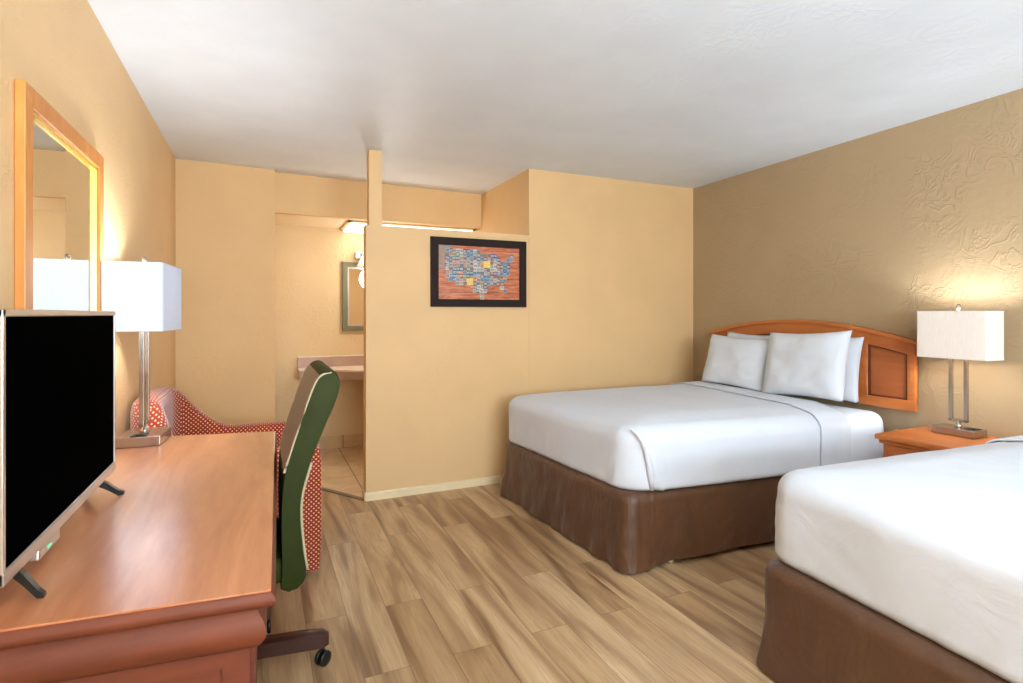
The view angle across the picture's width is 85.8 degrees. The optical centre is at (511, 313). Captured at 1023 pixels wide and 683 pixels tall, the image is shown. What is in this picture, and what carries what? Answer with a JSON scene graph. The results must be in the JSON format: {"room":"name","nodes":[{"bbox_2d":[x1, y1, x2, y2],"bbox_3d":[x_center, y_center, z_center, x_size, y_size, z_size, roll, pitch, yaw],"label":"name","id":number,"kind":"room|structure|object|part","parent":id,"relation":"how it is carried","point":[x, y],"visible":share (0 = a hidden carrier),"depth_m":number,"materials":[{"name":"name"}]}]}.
{"room":"hotel room","nodes":[
{"label":"hotel room","id":0,"kind":"room"},
{"bbox_2d":[0,0,174,437],"bbox_3d":[-1.160,0.075,1.011,0.122,2.430,6.800,0,0,-24],"label":"wall","id":1,"kind":"structure","parent":0,"point":[61,48],"depth_m":2.23,"materials":[{"name":"beige paint"}]},
{"bbox_2d":[14,79,103,310],"bbox_3d":[-1.420,-0.156,1.761,0.023,0.892,0.770,0,0,-24],"label":"wall mirror","id":2,"kind":"object","parent":1,"relation":"attached to","point":[59,175],"visible":0.53,"depth_m":1.65,"materials":[{"name":"brown wood"}]},
{"bbox_3d":[-1.427,-0.156,1.758,0.005,0.782,0.660,0,0,-24],"label":"glass","id":3,"kind":"part","parent":2,"relation":"part of","materials":[{"name":"mirror"}]},
{"bbox_2d":[175,159,274,424],"bbox_3d":[-2.335,0.075,4.535,0.694,2.430,0.810,0,0,-24],"label":"wall","id":4,"kind":"structure","parent":0,"point":[225,213],"depth_m":4.19,"materials":[{"name":"beige paint"}]},
{"bbox_2d":[275,225,363,436],"bbox_3d":[-1.382,0.075,5.467,2.000,2.430,0.100,0,0,-24],"label":"wall","id":5,"kind":"structure","parent":0,"point":[308,260],"depth_m":5.19,"materials":[{"name":"paint"}]},
{"bbox_2d":[297,355,363,379],"bbox_3d":[-1.142,0.491,5.190,1.608,0.187,0.601,0,0,-24],"label":"countertop","id":6,"kind":"structure","parent":5,"relation":"attached to","point":[348,367],"depth_m":5.15,"materials":[{"name":"stone"}]},
{"bbox_2d":[297,356,363,367],"bbox_3d":[-1.263,0.452,5.454,1.605,0.096,0.021,0,0,-24],"label":"backsplash","id":7,"kind":"structure","parent":5,"relation":"attached to","point":[304,362],"depth_m":5.25,"materials":[{"name":"stone"}]},
{"bbox_2d":[318,433,363,449],"bbox_3d":[-1.359,1.228,5.416,1.812,0.125,0.012,0,0,-24],"label":"baseboard","id":8,"kind":"structure","parent":5,"relation":"attached to","point":[349,440],"depth_m":5.29,"materials":[{"name":"beige tile"}]},
{"bbox_2d":[342,262,363,330],"bbox_3d":[-1.263,-0.169,5.447,0.796,0.665,0.029,0,0,-24],"label":"vanity mirror","id":9,"kind":"object","parent":5,"relation":"attached to","point":[352,275],"visible":0.38,"depth_m":5.32,"materials":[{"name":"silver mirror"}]},
{"bbox_3d":[-1.267,-0.169,5.455,0.696,0.565,0.007,0,0,-24],"label":"glass","id":10,"kind":"part","parent":9,"relation":"part of","materials":[{"name":"mirror"}]},
{"bbox_2d":[355,252,363,266],"bbox_3d":[-1.234,-0.531,5.384,0.560,0.149,0.168,0,0,-24],"label":"vanity light","id":11,"kind":"object","parent":5,"relation":"attached to","point":[358,255],"visible":0.23,"depth_m":5.30,"materials":[{"name":"white glass"}]},
{"bbox_3d":[-1.263,-0.570,5.447,0.560,0.070,0.029,0,0,-24],"label":"plate","id":12,"kind":"part","parent":11,"relation":"part of","materials":[{"name":"silver metal"}]},
{"bbox_3d":[-1.422,-0.506,5.277,0.128,0.099,0.128,0,0,-24],"label":"lamp shade","id":13,"kind":"part","parent":11,"relation":"part of","materials":[{"name":"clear glass"}]},
{"bbox_2d":[275,214,477,229],"bbox_3d":[-1.240,-0.865,5.153,1.900,0.090,0.790,0,0,-24],"label":"ceiling","id":14,"kind":"structure","parent":0,"point":[280,219],"depth_m":4.87,"materials":[{"name":"beige paint"}]},
{"bbox_2d":[340,220,476,232],"bbox_3d":[-0.990,-0.800,5.280,1.200,0.035,0.535,0,0,-24],"label":"recessed light","id":15,"kind":"object","parent":14,"relation":"in","point":[351,226],"visible":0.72,"depth_m":5.05,"materials":[{"name":"white plastic"}]},
{"bbox_2d":[275,172,480,228],"bbox_3d":[-1.096,-0.979,4.867,1.842,0.323,0.070,0,0,-28],"label":"wall header","id":16,"kind":"structure","parent":0,"point":[302,195],"depth_m":4.75,"materials":[{"name":"beige paint"}]},
{"bbox_2d":[364,149,528,501],"bbox_3d":[0.306,0.075,4.437,2.917,2.430,0.112,0,0,-24],"label":"wall","id":17,"kind":"structure","parent":0,"point":[440,383],"depth_m":3.97,"materials":[{"name":"beige paint"}]},
{"bbox_2d":[362,489,365,500],"bbox_3d":[-1.029,1.262,3.837,0.010,0.056,0.102,0,0,-24],"label":"baseboard","id":18,"kind":"structure","parent":17,"relation":"attached to","point":[363,490],"depth_m":3.82,"materials":[{"name":"beige paint"}]},
{"bbox_2d":[430,236,525,306],"bbox_3d":[-0.235,-0.307,4.125,0.762,0.508,0.027,0,0,-24],"label":"framed picture","id":19,"kind":"object","parent":17,"relation":"attached to","point":[464,272],"visible":1,"depth_m":4.11,"materials":[{"name":"paper"}]},
{"bbox_2d":[257,446,777,682],"bbox_3d":[0.581,1.337,2.350,4.800,0.105,7.800,0,0,-24],"label":"floor","id":20,"kind":"structure","parent":0,"point":[463,585],"depth_m":2.45,"materials":[{"name":"wood"}]},
{"bbox_2d":[0,431,276,682],"bbox_3d":[-1.055,0.910,1.709,0.634,0.760,1.693,0,0,-24],"label":"desk","id":21,"kind":"object","parent":20,"relation":"on","point":[171,578],"visible":0.91,"depth_m":1.11,"materials":[{"name":"brown wood"}]},
{"bbox_2d":[0,309,124,598],"bbox_3d":[-1.070,0.260,1.337,0.104,0.538,0.816,0,0,-24],"label":"television","id":22,"kind":"object","parent":21,"relation":"on","point":[57,367],"visible":1,"depth_m":1.18,"materials":[{"name":"black plastic"}]},
{"bbox_3d":[-0.999,0.493,1.178,0.018,0.024,0.130,0,0,-24],"label":"sensor panel","id":23,"kind":"part","parent":22,"relation":"part of","materials":[{"name":"silver metal"}]},
{"bbox_3d":[-0.780,0.669,1.005,0.454,0.042,0.030,0,0,-20],"label":"panel frame","id":24,"kind":"part","parent":21,"relation":"part of","materials":[{"name":"brown wood"}]},
{"bbox_2d":[101,257,181,448],"bbox_3d":[-1.519,0.146,2.276,0.207,0.766,0.357,0,0,-20],"label":"table lamp","id":25,"kind":"object","parent":21,"relation":"on","point":[144,296],"visible":0.98,"depth_m":2.14,"materials":[{"name":"white fabric"}]},
{"bbox_3d":[-1.497,0.486,2.217,0.056,0.006,0.050,0,0,-20],"label":"socket plate","id":26,"kind":"part","parent":25,"relation":"part of","materials":[{"name":"black plastic"}]},
{"bbox_3d":[-1.519,-0.067,2.276,0.205,0.268,0.355,0,0,-20],"label":"lamp shade","id":27,"kind":"part","parent":25,"relation":"part of","materials":[{"name":"white fabric"}]},
{"bbox_3d":[-1.519,-0.198,2.276,0.207,0.006,0.357,0,0,-20],"label":"shade trim","id":28,"kind":"part","parent":25,"relation":"part of","materials":[{"name":"white fabric"}]},
{"bbox_3d":[-1.519,0.064,2.276,0.207,0.006,0.357,0,0,-20],"label":"shade trim","id":29,"kind":"part","parent":25,"relation":"part of","materials":[{"name":"white fabric"}]},
{"bbox_3d":[-0.784,0.968,1.008,0.549,0.645,0.022,0,0,-20],"label":"panel","id":30,"kind":"part","parent":21,"relation":"part of","materials":[{"name":"brown wood"}]},
{"bbox_3d":[-0.544,0.969,1.089,0.048,0.642,0.034,0,0,-24],"label":"panel frame","id":31,"kind":"part","parent":21,"relation":"part of","materials":[{"name":"brown wood"}]},
{"bbox_3d":[-0.624,0.748,1.301,0.038,0.185,0.385,0,0,-24],"label":"drawer","id":32,"kind":"part","parent":21,"relation":"part of","materials":[{"name":"brown wood"}]},
{"bbox_2d":[130,387,320,571],"bbox_3d":[-1.482,0.835,2.907,0.828,0.910,0.836,0,0,-24],"label":"armchair","id":33,"kind":"object","parent":20,"relation":"on","point":[168,406],"visible":0.29,"depth_m":2.70,"materials":[{"name":"fabric"}]},
{"bbox_2d":[257,360,339,666],"bbox_3d":[-0.953,0.739,1.919,0.626,1.102,0.637,0,0,-24],"label":"desk chair","id":34,"kind":"object","parent":20,"relation":"on","point":[317,391],"visible":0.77,"depth_m":1.82,"materials":[{"name":"green fabric"}]},
{"bbox_3d":[-0.987,1.184,2.089,0.060,0.064,0.305,0,0,-2],"label":"leg","id":35,"kind":"part","parent":34,"relation":"part of","materials":[{"name":"brown wood"}]},
{"bbox_3d":[-1.022,0.835,1.897,0.425,0.090,0.460,0,0,-24],"label":"seat","id":36,"kind":"part","parent":34,"relation":"part of","materials":[{"name":"green plastic"}]},
{"bbox_3d":[-0.818,1.184,1.977,0.305,0.064,0.060,0,0,-20],"label":"leg","id":37,"kind":"part","parent":34,"relation":"part of","materials":[{"name":"brown wood"}]},
{"bbox_3d":[-0.755,0.544,2.018,0.183,0.712,0.456,0,0,-24],"label":"backrest","id":38,"kind":"part","parent":34,"relation":"part of","materials":[{"name":"green plastic"}]},
{"bbox_2d":[321,487,363,500],"bbox_3d":[-1.435,1.286,4.074,1.002,0.009,0.036,0,0,32],"label":"trim","id":39,"kind":"structure","parent":20,"relation":"on","point":[322,488],"depth_m":3.92,"materials":[{"name":"metal"}]},
{"bbox_2d":[500,403,883,573],"bbox_3d":[1.119,0.938,3.649,2.003,0.704,1.580,0,0,-24],"label":"bed","id":40,"kind":"object","parent":20,"relation":"on","point":[634,531],"visible":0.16,"depth_m":2.96,"materials":[{"name":"white cotton fabric"},{"name":"brown fabric"}]},
{"bbox_2d":[509,381,850,490],"bbox_3d":[1.011,0.719,3.595,1.662,0.366,1.556,0,0,-24],"label":"sheet","id":41,"kind":"object","parent":40,"relation":"on","point":[694,433],"visible":0.98,"depth_m":3.07,"materials":[{"name":"white fabric"}]},
{"bbox_2d":[701,334,768,391],"bbox_3d":[1.679,0.355,4.105,0.187,0.396,0.602,0,0,-23],"label":"pillow","id":42,"kind":"object","parent":41,"relation":"on","point":[740,362],"visible":0.91,"depth_m":4.02,"materials":[{"name":"white fabric"}]},
{"bbox_2d":[762,330,851,402],"bbox_3d":[1.886,0.325,3.551,0.206,0.457,0.614,0,0,-26],"label":"pillow","id":43,"kind":"object","parent":41,"relation":"on","point":[810,365],"visible":1,"depth_m":3.44,"materials":[{"name":"white fabric"}]},
{"bbox_2d":[727,332,769,338],"bbox_3d":[1.834,0.354,4.198,0.134,0.424,0.563,0,0,-25],"label":"pillow","id":44,"kind":"object","parent":40,"relation":"on","point":[729,334],"visible":0.08,"depth_m":4.25,"materials":[{"name":"white fabric"}]},
{"bbox_3d":[1.144,0.746,3.646,1.890,0.319,1.484,0,0,-24],"label":"mattress","id":45,"kind":"part","parent":40,"relation":"part of","materials":[{"name":"white fabric"}]},
{"bbox_2d":[843,337,863,403],"bbox_3d":[2.065,0.354,3.682,0.136,0.424,0.562,0,0,-25],"label":"pillow","id":46,"kind":"object","parent":40,"relation":"on","point":[855,346],"visible":0.19,"depth_m":3.46,"materials":[{"name":"white fabric"}]},
{"bbox_2d":[756,558,1009,682],"bbox_3d":[1.979,0.938,1.722,1.971,0.704,1.520,0,0,-24],"label":"bed skirt","id":47,"kind":"object","parent":20,"relation":"on","point":[813,632],"visible":0.21,"depth_m":1.72,"materials":[{"name":"white cotton fabric"},{"name":"brown fabric"}]},
{"bbox_2d":[775,436,1022,682],"bbox_3d":[1.887,0.719,1.683,1.620,0.366,1.471,0,0,-24],"label":"sheet","id":48,"kind":"object","parent":47,"relation":"on","point":[931,542],"visible":1,"depth_m":1.64,"materials":[{"name":"white fabric"}]},
{"bbox_2d":[875,426,999,456],"bbox_3d":[2.262,0.965,2.852,0.500,0.650,0.445,0,0,-24],"label":"nightstand","id":49,"kind":"object","parent":20,"relation":"on","point":[919,439],"visible":0.16,"depth_m":2.84,"materials":[{"name":"brown wood"}]},
{"bbox_3d":[2.066,0.828,2.763,0.014,0.225,0.355,0,0,-24],"label":"drawer","id":50,"kind":"part","parent":49,"relation":"part of","materials":[{"name":"brown wood"}]},
{"bbox_3d":[2.269,0.679,2.855,0.475,0.022,0.421,0,0,-24],"label":"moulding","id":51,"kind":"part","parent":49,"relation":"part of","materials":[{"name":"brown wood"}]},
{"bbox_2d":[917,304,1003,438],"bbox_3d":[2.368,0.293,2.913,0.152,0.691,0.337,0,0,-23],"label":"table lamp","id":52,"kind":"object","parent":49,"relation":"on","point":[966,336],"visible":1,"depth_m":2.87,"materials":[{"name":"white fabric"}]},
{"bbox_3d":[2.368,0.109,2.913,0.150,0.250,0.335,0,0,-23],"label":"lamp shade","id":53,"kind":"part","parent":52,"relation":"part of","materials":[{"name":"white fabric"}]},
{"bbox_3d":[2.368,-0.013,2.913,0.152,0.006,0.337,0,0,-23],"label":"shade trim","id":54,"kind":"part","parent":52,"relation":"part of","materials":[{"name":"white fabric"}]},
{"bbox_3d":[2.368,0.231,2.913,0.152,0.006,0.337,0,0,-23],"label":"shade trim","id":55,"kind":"part","parent":52,"relation":"part of","materials":[{"name":"white fabric"}]},
{"bbox_2d":[87,0,1022,193],"bbox_3d":[0.746,-1.190,1.986,4.800,0.100,7.000,0,0,-24],"label":"ceiling","id":56,"kind":"structure","parent":0,"point":[465,96],"depth_m":2.65,"materials":[{"name":"paint"}]},
{"bbox_2d":[474,169,692,393],"bbox_3d":[0.551,0.075,5.449,1.694,2.430,1.730,0,0,-24],"label":"wall","id":57,"kind":"structure","parent":0,"point":[611,260],"depth_m":4.63,"materials":[{"name":"beige paint"}]},
{"bbox_2d":[693,88,1022,457],"bbox_3d":[2.877,0.075,2.348,0.320,2.430,5.900,0,0,-24],"label":"wall","id":58,"kind":"structure","parent":0,"point":[877,230],"depth_m":3.39,"materials":[{"name":"beige paint"}]},
{"bbox_2d":[708,320,917,411],"bbox_3d":[2.033,0.305,3.954,0.054,0.530,1.676,0,0,-23],"label":"headboard","id":59,"kind":"object","parent":58,"relation":"attached to","point":[888,367],"visible":0.49,"depth_m":3.41,"materials":[{"name":"brown wood"}]},
{"bbox_3d":[2.033,0.111,3.954,0.054,0.142,1.676,0,0,-23],"label":"crown moulding","id":60,"kind":"part","parent":59,"relation":"part of","materials":[{"name":"brown wood"}]},
{"bbox_3d":[2.042,0.154,3.957,0.036,0.188,1.640,0,0,-23],"label":"rail","id":61,"kind":"part","parent":59,"relation":"part of","materials":[{"name":"brown wood"}]},
{"bbox_3d":[2.051,0.310,3.961,0.016,0.480,1.640,0,0,-23],"label":"panel","id":62,"kind":"part","parent":59,"relation":"part of","materials":[{"name":"brown wood"}]},
{"bbox_3d":[2.042,0.539,3.957,0.036,0.062,1.640,0,0,-23],"label":"rail","id":63,"kind":"part","parent":59,"relation":"part of","materials":[{"name":"brown wood"}]}
]}

